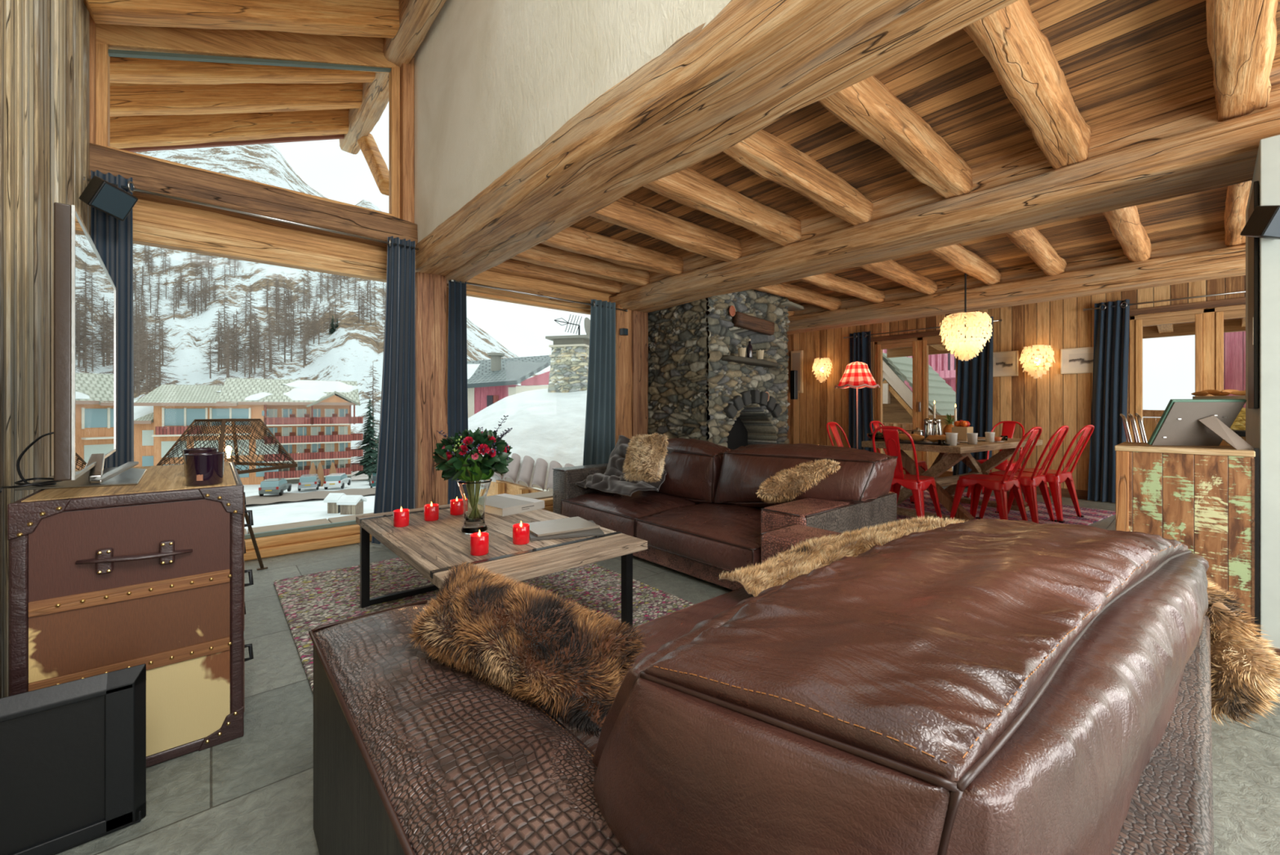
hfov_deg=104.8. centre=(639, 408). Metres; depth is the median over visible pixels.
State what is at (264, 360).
larch
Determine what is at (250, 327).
larch
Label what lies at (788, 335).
wall
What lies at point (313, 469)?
shrub
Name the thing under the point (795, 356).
picture
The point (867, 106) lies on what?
joist
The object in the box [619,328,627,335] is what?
wall speaker
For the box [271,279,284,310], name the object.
larch
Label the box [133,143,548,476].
mountain
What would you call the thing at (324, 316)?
larch
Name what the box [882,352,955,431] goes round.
porch gable
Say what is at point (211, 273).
larch
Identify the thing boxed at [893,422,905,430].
log
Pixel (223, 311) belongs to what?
larch
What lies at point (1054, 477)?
metal chair
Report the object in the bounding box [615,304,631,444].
timber post
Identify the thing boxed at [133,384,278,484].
apartment building
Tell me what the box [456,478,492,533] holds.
vase
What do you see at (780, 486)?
fur pillow
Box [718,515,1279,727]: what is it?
fur throw
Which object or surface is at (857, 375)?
floor lamp
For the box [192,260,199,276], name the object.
larch
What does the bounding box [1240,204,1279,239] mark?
wall speaker
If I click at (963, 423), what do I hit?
fruit
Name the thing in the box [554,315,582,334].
tv aerial
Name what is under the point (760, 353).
cup
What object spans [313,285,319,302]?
larch
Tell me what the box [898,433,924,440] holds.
bread loaf
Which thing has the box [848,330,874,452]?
curtain
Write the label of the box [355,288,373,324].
larch
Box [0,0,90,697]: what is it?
wall
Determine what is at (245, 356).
larch
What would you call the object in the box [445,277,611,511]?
window
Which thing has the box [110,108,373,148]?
rafter
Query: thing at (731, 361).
shelf
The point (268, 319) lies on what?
larch
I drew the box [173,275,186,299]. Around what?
larch
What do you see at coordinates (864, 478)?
cushion
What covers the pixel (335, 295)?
larch
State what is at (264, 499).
road
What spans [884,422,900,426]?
log
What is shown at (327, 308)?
larch
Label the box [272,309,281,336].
larch
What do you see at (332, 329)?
spruce
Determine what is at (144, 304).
larch
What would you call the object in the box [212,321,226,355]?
larch
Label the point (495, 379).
chalet
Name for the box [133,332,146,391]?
larch
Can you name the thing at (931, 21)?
ceiling beam
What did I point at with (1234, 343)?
building
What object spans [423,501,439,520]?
candle
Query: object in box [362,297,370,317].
larch
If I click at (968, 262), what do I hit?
joist
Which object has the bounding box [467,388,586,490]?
snow
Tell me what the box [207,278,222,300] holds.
larch
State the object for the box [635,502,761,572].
seat cushion
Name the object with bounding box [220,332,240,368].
larch
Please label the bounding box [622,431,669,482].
fur pillow
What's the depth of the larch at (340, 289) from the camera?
175.94 m
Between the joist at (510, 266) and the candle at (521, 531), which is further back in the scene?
the joist at (510, 266)
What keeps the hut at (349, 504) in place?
on the snow field
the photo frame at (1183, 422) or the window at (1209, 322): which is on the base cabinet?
the photo frame at (1183, 422)
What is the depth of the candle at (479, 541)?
2.01 m
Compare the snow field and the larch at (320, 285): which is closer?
the snow field
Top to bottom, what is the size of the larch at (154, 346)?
12.132 m
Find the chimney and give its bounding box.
[545,334,589,392]
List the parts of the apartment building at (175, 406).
balcony rail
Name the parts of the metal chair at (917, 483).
leg, frame, seat, leg, leg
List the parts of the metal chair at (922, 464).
frame, leg, seat, leg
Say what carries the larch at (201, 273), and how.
on the mountain
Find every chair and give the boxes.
[826,422,890,491]
[869,420,931,503]
[871,426,942,520]
[949,426,1042,520]
[964,420,1025,498]
[976,425,1069,523]
[1007,424,1094,522]
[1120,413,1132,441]
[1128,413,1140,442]
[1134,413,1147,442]
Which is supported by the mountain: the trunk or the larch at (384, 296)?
the larch at (384, 296)
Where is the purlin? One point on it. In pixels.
(416, 17)
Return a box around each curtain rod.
[83,176,418,249]
[449,279,627,311]
[843,319,1001,338]
[1083,290,1245,311]
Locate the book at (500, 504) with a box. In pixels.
[484,493,544,516]
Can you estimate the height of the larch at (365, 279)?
11.885 m
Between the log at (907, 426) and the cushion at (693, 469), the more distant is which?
the log at (907, 426)
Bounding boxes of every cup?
[737,346,746,356]
[755,349,764,359]
[994,436,1002,440]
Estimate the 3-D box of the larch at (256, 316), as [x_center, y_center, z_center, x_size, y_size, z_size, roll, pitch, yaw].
[-99.973,-18.000,128.862,6.724,13.184,5.624,0,0,-27]
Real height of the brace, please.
0.827 m
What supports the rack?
on the floor
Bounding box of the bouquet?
[432,415,513,482]
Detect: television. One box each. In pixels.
[13,202,146,490]
[1248,180,1258,408]
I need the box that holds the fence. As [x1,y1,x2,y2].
[928,414,954,470]
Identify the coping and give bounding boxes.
[244,489,552,539]
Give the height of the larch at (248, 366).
11.094 m
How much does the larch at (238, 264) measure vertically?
11.569 m
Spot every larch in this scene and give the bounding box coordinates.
[133,271,140,299]
[133,289,147,316]
[133,296,141,326]
[133,302,151,337]
[133,306,143,342]
[133,313,151,358]
[133,314,140,351]
[133,320,153,375]
[133,328,168,395]
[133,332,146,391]
[133,335,153,395]
[133,341,165,393]
[133,342,149,394]
[134,283,150,309]
[134,311,148,334]
[135,265,151,293]
[135,328,182,386]
[135,330,154,376]
[138,268,148,285]
[139,288,151,312]
[139,306,151,332]
[139,307,151,340]
[140,246,155,271]
[140,247,147,265]
[141,244,150,256]
[141,302,153,326]
[142,264,155,291]
[142,327,167,364]
[143,248,153,271]
[143,284,159,312]
[146,307,162,337]
[147,334,166,386]
[148,257,156,275]
[151,271,165,298]
[151,316,168,342]
[152,295,163,316]
[153,282,162,304]
[153,320,176,364]
[156,249,172,272]
[157,248,164,258]
[158,276,171,298]
[159,257,166,275]
[164,284,183,319]
[165,257,173,274]
[165,277,184,310]
[171,268,186,297]
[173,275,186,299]
[174,282,184,308]
[176,271,186,297]
[182,280,193,308]
[184,253,195,266]
[186,277,199,308]
[186,289,205,315]
[186,290,199,316]
[187,281,199,312]
[187,285,208,313]
[190,253,202,275]
[191,270,206,295]
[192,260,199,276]
[195,260,210,281]
[200,269,213,302]
[200,276,208,301]
[200,276,212,309]
[201,311,238,370]
[202,278,212,305]
[202,338,219,378]
[203,254,216,274]
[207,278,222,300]
[208,265,217,281]
[209,282,218,302]
[209,321,242,375]
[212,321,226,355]
[213,324,227,368]
[213,328,241,371]
[213,342,239,385]
[215,293,233,329]
[218,311,248,372]
[218,312,246,370]
[220,262,231,287]
[220,314,233,354]
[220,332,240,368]
[226,257,233,275]
[230,259,238,277]
[232,259,244,271]
[235,339,254,376]
[237,293,253,335]
[237,309,261,359]
[239,286,260,324]
[240,346,259,378]
[241,312,263,358]
[241,325,262,371]
[242,328,263,373]
[244,315,262,357]
[247,321,266,368]
[248,331,279,378]
[255,316,285,370]
[260,280,274,314]
[260,324,284,373]
[261,311,276,347]
[265,281,284,316]
[268,278,280,306]
[270,288,282,314]
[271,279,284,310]
[272,304,299,347]
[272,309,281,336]
[273,315,288,350]
[274,303,283,328]
[274,311,296,362]
[277,282,296,317]
[277,298,291,325]
[279,312,296,345]
[280,276,290,306]
[282,318,302,361]
[283,299,299,337]
[284,304,299,334]
[286,290,294,311]
[290,282,304,312]
[292,316,317,364]
[293,306,306,339]
[295,328,312,368]
[296,278,311,306]
[298,298,313,329]
[300,288,310,309]
[302,270,313,289]
[302,277,316,308]
[302,317,315,346]
[307,302,323,336]
[307,310,319,343]
[308,303,323,337]
[310,302,328,344]
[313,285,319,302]
[315,272,327,302]
[316,272,329,302]
[320,306,328,331]
[322,276,333,302]
[322,297,337,332]
[323,273,330,293]
[326,292,343,327]
[327,274,337,294]
[328,274,339,292]
[336,279,347,303]
[341,276,353,299]
[346,283,368,322]
[347,279,359,299]
[350,277,359,293]
[351,365,380,461]
[354,286,368,321]
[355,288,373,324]
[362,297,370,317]
[363,279,372,297]
[364,280,377,303]
[364,281,371,301]
[364,294,376,324]
[370,280,378,301]
[370,293,379,319]
[377,283,386,303]
[378,284,386,315]
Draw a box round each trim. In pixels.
[88,13,95,144]
[613,66,1279,294]
[793,231,1227,315]
[871,297,1245,342]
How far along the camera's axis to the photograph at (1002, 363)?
6.57 m
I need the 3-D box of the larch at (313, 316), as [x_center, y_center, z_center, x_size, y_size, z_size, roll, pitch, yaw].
[-95.934,-23.712,144.399,5.547,10.878,4.640,0,0,-21]
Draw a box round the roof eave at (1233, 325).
[886,317,1245,357]
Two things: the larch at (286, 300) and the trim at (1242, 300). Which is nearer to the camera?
the trim at (1242, 300)
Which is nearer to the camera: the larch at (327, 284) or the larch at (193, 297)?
the larch at (193, 297)
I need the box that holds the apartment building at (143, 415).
[133,399,153,466]
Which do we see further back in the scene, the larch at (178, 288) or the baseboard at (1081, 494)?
the larch at (178, 288)
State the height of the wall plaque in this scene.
0.125 m
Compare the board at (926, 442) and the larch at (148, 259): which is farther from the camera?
the larch at (148, 259)
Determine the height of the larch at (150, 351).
13.453 m
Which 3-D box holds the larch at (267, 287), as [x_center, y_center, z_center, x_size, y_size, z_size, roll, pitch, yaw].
[-131.286,-38.668,173.323,6.350,13.510,5.303,0,0,28]
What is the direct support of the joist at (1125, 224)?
attached to the ceiling
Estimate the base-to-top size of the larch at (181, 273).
12.708 m
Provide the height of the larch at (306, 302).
10.514 m
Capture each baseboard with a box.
[966,485,1108,502]
[1263,646,1279,669]
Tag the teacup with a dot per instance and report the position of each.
(996, 438)
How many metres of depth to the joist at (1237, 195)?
3.47 m
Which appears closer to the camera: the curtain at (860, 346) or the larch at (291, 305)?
the curtain at (860, 346)
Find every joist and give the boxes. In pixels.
[487,258,622,294]
[511,243,649,286]
[541,226,683,275]
[590,196,742,262]
[642,167,801,245]
[706,297,795,316]
[722,129,873,225]
[754,282,841,310]
[797,272,885,303]
[818,75,973,199]
[859,259,937,294]
[927,243,1001,284]
[963,0,1092,169]
[1004,226,1066,275]
[1102,205,1151,262]
[1205,0,1278,121]
[1223,180,1252,246]
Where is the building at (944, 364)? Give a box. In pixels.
[882,349,955,408]
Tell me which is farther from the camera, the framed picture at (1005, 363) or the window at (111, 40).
the framed picture at (1005, 363)
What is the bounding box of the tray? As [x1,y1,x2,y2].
[1192,395,1245,399]
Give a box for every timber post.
[414,271,448,508]
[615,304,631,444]
[631,311,648,436]
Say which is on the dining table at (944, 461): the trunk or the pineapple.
the pineapple
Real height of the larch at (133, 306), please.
13.344 m
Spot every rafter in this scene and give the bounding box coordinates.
[83,0,399,38]
[110,56,375,84]
[110,82,388,116]
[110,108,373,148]
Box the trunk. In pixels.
[7,461,253,767]
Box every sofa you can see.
[308,518,1213,854]
[552,437,897,590]
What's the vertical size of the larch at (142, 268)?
13.591 m
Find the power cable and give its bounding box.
[0,431,61,493]
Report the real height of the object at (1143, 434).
1.055 m
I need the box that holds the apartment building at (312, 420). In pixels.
[216,377,363,483]
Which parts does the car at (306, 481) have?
roof panel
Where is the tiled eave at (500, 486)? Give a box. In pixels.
[486,453,573,496]
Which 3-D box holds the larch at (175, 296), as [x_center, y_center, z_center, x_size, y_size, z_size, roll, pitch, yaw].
[-179.189,-43.725,190.097,6.175,13.743,6.305,0,0,25]
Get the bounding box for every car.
[258,477,291,496]
[297,473,320,490]
[324,472,351,488]
[368,472,376,488]
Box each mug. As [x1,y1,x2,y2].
[945,432,958,445]
[966,432,977,444]
[984,431,995,442]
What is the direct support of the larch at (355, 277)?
on the mountain
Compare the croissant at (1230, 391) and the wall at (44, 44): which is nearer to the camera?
the wall at (44, 44)
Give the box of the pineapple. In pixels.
[941,413,954,435]
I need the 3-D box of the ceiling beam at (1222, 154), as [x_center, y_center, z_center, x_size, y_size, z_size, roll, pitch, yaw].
[1.830,-1.250,3.620,0.493,0.207,6.261,0,0,-41]
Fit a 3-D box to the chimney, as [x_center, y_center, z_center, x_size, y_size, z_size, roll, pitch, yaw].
[-1.670,-1.015,12.599,1.092,1.530,1.288,0,0,13]
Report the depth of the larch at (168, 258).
229.24 m
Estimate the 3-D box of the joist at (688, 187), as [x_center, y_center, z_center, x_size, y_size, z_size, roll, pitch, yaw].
[0.543,-1.431,3.397,1.920,0.209,0.153,0,0,-41]
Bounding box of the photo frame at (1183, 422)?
[1147,399,1253,449]
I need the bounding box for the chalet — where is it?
[466,352,551,490]
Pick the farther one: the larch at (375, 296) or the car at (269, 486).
the larch at (375, 296)
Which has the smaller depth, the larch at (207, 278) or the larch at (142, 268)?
the larch at (207, 278)
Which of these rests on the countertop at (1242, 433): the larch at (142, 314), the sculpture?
the sculpture
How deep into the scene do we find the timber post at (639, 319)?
5.85 m
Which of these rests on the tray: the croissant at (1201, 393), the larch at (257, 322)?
the croissant at (1201, 393)
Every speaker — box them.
[0,663,146,854]
[79,175,137,221]
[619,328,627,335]
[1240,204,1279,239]
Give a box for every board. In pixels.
[119,133,344,152]
[898,440,959,445]
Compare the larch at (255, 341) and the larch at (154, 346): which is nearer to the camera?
the larch at (154, 346)
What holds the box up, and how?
on the dining table at (944, 461)
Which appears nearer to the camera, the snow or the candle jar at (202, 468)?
the candle jar at (202, 468)
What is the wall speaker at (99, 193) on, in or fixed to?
attached to the wall at (44, 44)
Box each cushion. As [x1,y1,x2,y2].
[561,489,697,537]
[592,518,1208,854]
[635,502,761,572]
[648,437,732,503]
[715,443,897,507]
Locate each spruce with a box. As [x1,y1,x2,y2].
[328,315,336,334]
[351,399,378,479]
[366,434,378,481]
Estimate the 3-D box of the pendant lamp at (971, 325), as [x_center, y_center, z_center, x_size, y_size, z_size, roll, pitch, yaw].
[3.334,-1.005,5.047,0.457,1.030,0.460,0,0,27]
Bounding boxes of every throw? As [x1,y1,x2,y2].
[575,435,674,496]
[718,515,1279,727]
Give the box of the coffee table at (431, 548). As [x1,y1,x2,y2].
[355,503,647,627]
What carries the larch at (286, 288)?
on the mountain
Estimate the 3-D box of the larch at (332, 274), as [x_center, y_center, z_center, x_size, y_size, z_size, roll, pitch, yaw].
[-137.377,-56.578,221.270,6.307,12.367,5.276,0,0,-38]
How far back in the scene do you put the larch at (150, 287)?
186.01 m
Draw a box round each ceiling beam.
[415,0,926,275]
[444,0,1018,284]
[608,106,1279,312]
[786,244,1245,334]
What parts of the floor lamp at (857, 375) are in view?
shade trim, lamp shade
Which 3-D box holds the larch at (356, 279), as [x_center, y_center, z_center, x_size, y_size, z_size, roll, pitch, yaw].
[-102.837,-41.937,177.388,3.817,9.724,4.571,0,0,14]
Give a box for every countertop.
[1219,430,1245,445]
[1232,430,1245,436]
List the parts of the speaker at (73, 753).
recessed panel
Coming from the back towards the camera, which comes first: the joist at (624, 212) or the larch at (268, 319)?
the larch at (268, 319)
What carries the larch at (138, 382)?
on the mountain
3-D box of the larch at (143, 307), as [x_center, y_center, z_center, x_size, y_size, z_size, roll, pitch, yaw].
[-162.294,-28.534,161.113,4.426,10.376,5.291,0,0,25]
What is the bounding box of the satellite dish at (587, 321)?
[584,317,590,335]
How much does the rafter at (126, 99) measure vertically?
1.487 m
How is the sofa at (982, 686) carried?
on the floor
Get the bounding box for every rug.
[273,557,694,693]
[897,489,1115,524]
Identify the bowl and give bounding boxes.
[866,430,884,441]
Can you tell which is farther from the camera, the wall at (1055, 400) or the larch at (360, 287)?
the larch at (360, 287)
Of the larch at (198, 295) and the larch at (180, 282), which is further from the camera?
the larch at (180, 282)
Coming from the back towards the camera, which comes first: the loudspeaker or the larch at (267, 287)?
the larch at (267, 287)
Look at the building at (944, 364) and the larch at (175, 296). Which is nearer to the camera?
the building at (944, 364)
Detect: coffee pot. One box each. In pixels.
[923,417,934,439]
[932,417,942,435]
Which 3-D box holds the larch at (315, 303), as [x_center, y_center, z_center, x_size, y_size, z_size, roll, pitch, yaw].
[-100.685,-27.477,153.016,4.749,12.004,5.031,0,0,34]
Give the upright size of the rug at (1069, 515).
0.012 m
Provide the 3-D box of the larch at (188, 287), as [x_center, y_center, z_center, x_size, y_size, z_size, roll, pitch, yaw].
[-177.454,-44.782,194.071,6.397,12.544,5.351,0,0,-41]
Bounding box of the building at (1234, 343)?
[1223,331,1245,408]
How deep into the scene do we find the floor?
1.50 m
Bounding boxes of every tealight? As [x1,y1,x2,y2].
[937,440,945,444]
[1000,435,1008,440]
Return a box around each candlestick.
[933,400,935,417]
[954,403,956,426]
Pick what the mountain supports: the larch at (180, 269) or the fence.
the larch at (180, 269)
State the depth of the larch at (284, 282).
190.14 m
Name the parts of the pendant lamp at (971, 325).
ceiling rod, lamp shade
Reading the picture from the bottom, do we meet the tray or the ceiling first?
the tray
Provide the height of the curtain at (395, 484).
2.480 m
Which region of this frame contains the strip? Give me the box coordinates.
[1253,447,1259,638]
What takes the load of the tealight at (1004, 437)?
on the dining table at (944, 461)
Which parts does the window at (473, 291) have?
rail, sill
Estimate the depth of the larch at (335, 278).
217.94 m
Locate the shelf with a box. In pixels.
[720,355,778,368]
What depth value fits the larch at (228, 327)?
112.60 m
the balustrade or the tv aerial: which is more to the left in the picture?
the tv aerial
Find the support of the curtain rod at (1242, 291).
attached to the wall at (1055, 400)
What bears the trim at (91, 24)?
attached to the wall at (44, 44)
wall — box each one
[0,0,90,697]
[133,26,710,399]
[414,0,731,242]
[786,334,790,444]
[790,275,1245,490]
[1245,134,1279,648]
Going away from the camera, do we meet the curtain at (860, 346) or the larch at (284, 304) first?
the curtain at (860, 346)
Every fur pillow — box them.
[407,561,646,737]
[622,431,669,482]
[755,458,840,503]
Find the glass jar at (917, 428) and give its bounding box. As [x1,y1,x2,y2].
[911,426,924,440]
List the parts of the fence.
rail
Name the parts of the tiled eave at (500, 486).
post, post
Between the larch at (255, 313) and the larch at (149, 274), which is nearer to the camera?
the larch at (255, 313)
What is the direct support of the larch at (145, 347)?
on the mountain
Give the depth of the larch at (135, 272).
201.66 m
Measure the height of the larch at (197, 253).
12.975 m
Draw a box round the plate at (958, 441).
[957,440,978,443]
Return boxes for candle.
[393,506,408,527]
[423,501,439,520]
[449,497,463,515]
[470,529,488,555]
[512,520,529,544]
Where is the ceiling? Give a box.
[570,0,1279,305]
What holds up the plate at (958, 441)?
on the dining table at (944, 461)
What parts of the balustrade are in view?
rail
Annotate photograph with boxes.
[995,356,1013,371]
[1068,352,1093,368]
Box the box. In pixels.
[951,426,973,440]
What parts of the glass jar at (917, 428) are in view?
lid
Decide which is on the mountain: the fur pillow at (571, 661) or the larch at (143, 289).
the larch at (143, 289)
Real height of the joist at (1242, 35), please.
0.229 m
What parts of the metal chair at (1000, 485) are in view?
leg, leg, seat, leg, leg, frame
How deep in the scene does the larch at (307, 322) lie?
144.62 m
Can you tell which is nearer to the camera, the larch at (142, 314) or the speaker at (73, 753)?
the speaker at (73, 753)
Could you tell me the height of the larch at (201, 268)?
12.265 m
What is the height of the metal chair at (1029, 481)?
0.934 m
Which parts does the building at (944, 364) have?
dark door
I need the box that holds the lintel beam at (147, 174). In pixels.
[88,142,417,248]
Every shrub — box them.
[309,462,316,474]
[316,462,324,486]
[328,462,336,474]
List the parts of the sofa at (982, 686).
arm, arm, arm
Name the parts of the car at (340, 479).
roof panel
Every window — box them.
[95,23,399,218]
[133,219,386,560]
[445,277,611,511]
[875,334,958,477]
[1129,304,1245,442]
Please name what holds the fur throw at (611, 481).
on the sofa at (707, 517)
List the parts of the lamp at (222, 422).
shade frame, bulb, leg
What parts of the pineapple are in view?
crown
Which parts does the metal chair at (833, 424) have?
frame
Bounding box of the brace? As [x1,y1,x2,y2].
[356,133,388,195]
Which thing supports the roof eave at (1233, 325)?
attached to the wall at (1055, 400)
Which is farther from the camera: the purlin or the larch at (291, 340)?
the larch at (291, 340)
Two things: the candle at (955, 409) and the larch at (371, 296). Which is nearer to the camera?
the candle at (955, 409)
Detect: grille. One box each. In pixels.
[91,183,136,219]
[623,328,627,334]
[1262,206,1279,237]
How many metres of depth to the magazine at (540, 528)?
2.41 m
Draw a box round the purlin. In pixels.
[339,0,446,154]
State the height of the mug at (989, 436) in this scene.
0.100 m
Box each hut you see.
[323,493,346,513]
[336,494,366,514]
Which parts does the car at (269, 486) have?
roof panel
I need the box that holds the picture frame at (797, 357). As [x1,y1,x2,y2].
[791,350,803,392]
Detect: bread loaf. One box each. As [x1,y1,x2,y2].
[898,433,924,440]
[925,434,946,442]
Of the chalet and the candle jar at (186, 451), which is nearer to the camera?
the candle jar at (186, 451)
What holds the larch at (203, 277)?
on the mountain
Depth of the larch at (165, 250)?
232.00 m
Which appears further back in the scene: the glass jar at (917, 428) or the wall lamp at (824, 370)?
the wall lamp at (824, 370)
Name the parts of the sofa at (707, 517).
arm, arm, arm panel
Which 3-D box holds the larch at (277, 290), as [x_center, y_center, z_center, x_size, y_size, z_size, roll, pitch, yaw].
[-120.408,-36.544,163.490,5.481,12.849,6.552,0,0,-13]
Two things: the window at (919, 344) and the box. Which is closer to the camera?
the box
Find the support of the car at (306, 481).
on the snow field
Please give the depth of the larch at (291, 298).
190.70 m
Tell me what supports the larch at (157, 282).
on the mountain
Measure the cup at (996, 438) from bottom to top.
0.044 m
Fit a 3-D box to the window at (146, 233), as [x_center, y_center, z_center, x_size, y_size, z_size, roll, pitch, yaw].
[-2.732,-0.140,3.760,1.925,2.480,0.180,0,0,-41]
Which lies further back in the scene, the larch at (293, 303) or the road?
the larch at (293, 303)
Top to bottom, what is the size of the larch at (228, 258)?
10.099 m
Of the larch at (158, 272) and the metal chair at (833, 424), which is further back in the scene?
the larch at (158, 272)
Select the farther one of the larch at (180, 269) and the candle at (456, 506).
the larch at (180, 269)
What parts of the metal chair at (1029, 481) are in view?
leg, seat, leg, leg, frame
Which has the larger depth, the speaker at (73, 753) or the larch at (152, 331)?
the larch at (152, 331)
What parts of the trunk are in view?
hide panel, hide panel, handle, hide panel, drawer pull, drawer pull, drawer pull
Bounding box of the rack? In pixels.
[882,448,912,458]
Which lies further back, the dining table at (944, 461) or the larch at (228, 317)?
the larch at (228, 317)
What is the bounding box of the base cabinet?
[1114,441,1255,631]
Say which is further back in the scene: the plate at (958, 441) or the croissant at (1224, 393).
the plate at (958, 441)
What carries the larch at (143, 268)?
on the mountain
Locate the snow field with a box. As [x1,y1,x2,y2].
[243,476,375,531]
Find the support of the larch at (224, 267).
on the mountain
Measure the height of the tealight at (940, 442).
0.050 m
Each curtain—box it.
[90,169,134,467]
[371,235,415,543]
[447,280,468,504]
[582,298,615,465]
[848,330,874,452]
[952,316,993,487]
[1087,299,1129,502]
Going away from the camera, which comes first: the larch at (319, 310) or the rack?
the rack
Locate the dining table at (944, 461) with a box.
[862,436,1042,521]
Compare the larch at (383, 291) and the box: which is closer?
the box
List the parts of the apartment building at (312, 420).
post, divider panel, divider panel, balcony rail, balcony rail, balcony rail, balcony rail, post, divider panel, post, post, balcony rail, balcony rail, balcony rail, balcony rail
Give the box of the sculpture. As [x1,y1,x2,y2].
[1230,407,1245,430]
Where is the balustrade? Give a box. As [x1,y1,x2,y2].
[1142,409,1164,441]
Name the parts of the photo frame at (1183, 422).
easel leg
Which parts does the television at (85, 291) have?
casing, stand plate, stand arm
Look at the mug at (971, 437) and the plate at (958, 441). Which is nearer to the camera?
the mug at (971, 437)
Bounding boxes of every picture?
[791,352,799,391]
[992,350,1017,377]
[1060,346,1093,373]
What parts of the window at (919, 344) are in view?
handle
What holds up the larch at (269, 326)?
on the mountain
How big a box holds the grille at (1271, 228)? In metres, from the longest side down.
0.110 x 0.110 x 0.004 m
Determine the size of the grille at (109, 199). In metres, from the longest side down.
0.141 x 0.141 x 0.006 m
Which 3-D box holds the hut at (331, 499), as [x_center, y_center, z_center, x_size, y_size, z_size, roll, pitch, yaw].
[-25.547,7.975,41.500,1.200,1.750,1.500,0,0,2]
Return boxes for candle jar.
[182,447,217,475]
[184,451,224,485]
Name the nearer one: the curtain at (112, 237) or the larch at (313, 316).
the curtain at (112, 237)
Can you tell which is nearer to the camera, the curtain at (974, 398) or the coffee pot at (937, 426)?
the coffee pot at (937, 426)
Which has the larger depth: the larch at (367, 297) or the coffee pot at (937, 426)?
the larch at (367, 297)
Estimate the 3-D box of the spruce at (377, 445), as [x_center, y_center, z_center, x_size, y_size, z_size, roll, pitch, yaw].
[-32.803,6.268,61.995,2.980,6.696,3.055,0,0,-41]
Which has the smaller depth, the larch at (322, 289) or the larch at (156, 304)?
the larch at (156, 304)
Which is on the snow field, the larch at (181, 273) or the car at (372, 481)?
the car at (372, 481)
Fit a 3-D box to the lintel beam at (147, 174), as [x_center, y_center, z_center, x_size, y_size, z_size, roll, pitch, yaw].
[-2.740,-1.490,3.614,2.050,0.259,0.227,0,0,-41]
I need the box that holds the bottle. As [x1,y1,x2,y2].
[746,338,752,358]
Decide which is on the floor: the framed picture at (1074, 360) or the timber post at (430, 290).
the timber post at (430, 290)
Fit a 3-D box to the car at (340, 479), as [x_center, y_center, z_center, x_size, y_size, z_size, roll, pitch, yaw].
[-34.015,8.077,55.481,1.800,1.555,4.220,0,0,-17]
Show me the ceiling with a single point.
(1117, 59)
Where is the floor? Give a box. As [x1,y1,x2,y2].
[55,484,1279,854]
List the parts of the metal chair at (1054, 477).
leg, seat, leg, leg, frame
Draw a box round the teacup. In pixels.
[994,436,1004,441]
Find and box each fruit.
[954,421,960,426]
[960,420,967,426]
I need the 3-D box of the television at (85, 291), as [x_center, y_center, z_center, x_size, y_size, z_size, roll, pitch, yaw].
[-1.992,-0.150,1.798,0.275,0.809,1.271,0,0,-41]
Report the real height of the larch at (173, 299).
13.670 m
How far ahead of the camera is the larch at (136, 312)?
144.83 m
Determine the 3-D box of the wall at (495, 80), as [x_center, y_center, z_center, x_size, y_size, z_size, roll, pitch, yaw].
[0.191,-2.475,1.936,0.170,2.350,6.670,0,0,-41]
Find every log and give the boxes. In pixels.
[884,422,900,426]
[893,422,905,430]
[902,422,912,430]
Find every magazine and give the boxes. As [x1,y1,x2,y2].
[526,515,599,536]
[529,520,604,540]
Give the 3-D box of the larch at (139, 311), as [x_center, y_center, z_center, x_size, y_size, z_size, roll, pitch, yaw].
[-144.786,-22.304,142.549,5.301,11.799,5.413,0,0,-28]
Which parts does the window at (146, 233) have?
sill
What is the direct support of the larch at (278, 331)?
on the mountain
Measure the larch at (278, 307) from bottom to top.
9.867 m
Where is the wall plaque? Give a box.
[728,305,735,316]
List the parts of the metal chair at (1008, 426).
leg, leg, seat, frame, leg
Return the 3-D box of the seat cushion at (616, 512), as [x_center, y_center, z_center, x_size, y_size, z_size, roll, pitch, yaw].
[-0.013,0.848,4.122,0.948,0.309,0.967,0,0,-41]
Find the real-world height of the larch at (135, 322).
11.961 m
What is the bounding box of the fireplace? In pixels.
[648,288,804,449]
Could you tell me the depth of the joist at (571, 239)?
4.39 m
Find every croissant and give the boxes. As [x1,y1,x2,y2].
[1191,391,1208,395]
[1202,389,1219,394]
[1212,391,1230,395]
[1221,389,1239,394]
[1231,391,1245,395]
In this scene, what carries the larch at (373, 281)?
on the mountain
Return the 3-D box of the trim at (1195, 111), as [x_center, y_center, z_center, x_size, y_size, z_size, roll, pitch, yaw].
[1.844,-1.430,3.593,0.340,0.180,6.200,0,0,-41]
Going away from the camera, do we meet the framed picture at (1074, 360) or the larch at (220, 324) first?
the framed picture at (1074, 360)
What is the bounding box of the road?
[245,487,375,504]
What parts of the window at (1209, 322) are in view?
rail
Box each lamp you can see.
[156,418,297,569]
[812,357,832,382]
[835,361,879,448]
[939,273,992,360]
[1018,344,1055,378]
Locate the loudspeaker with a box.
[790,369,797,399]

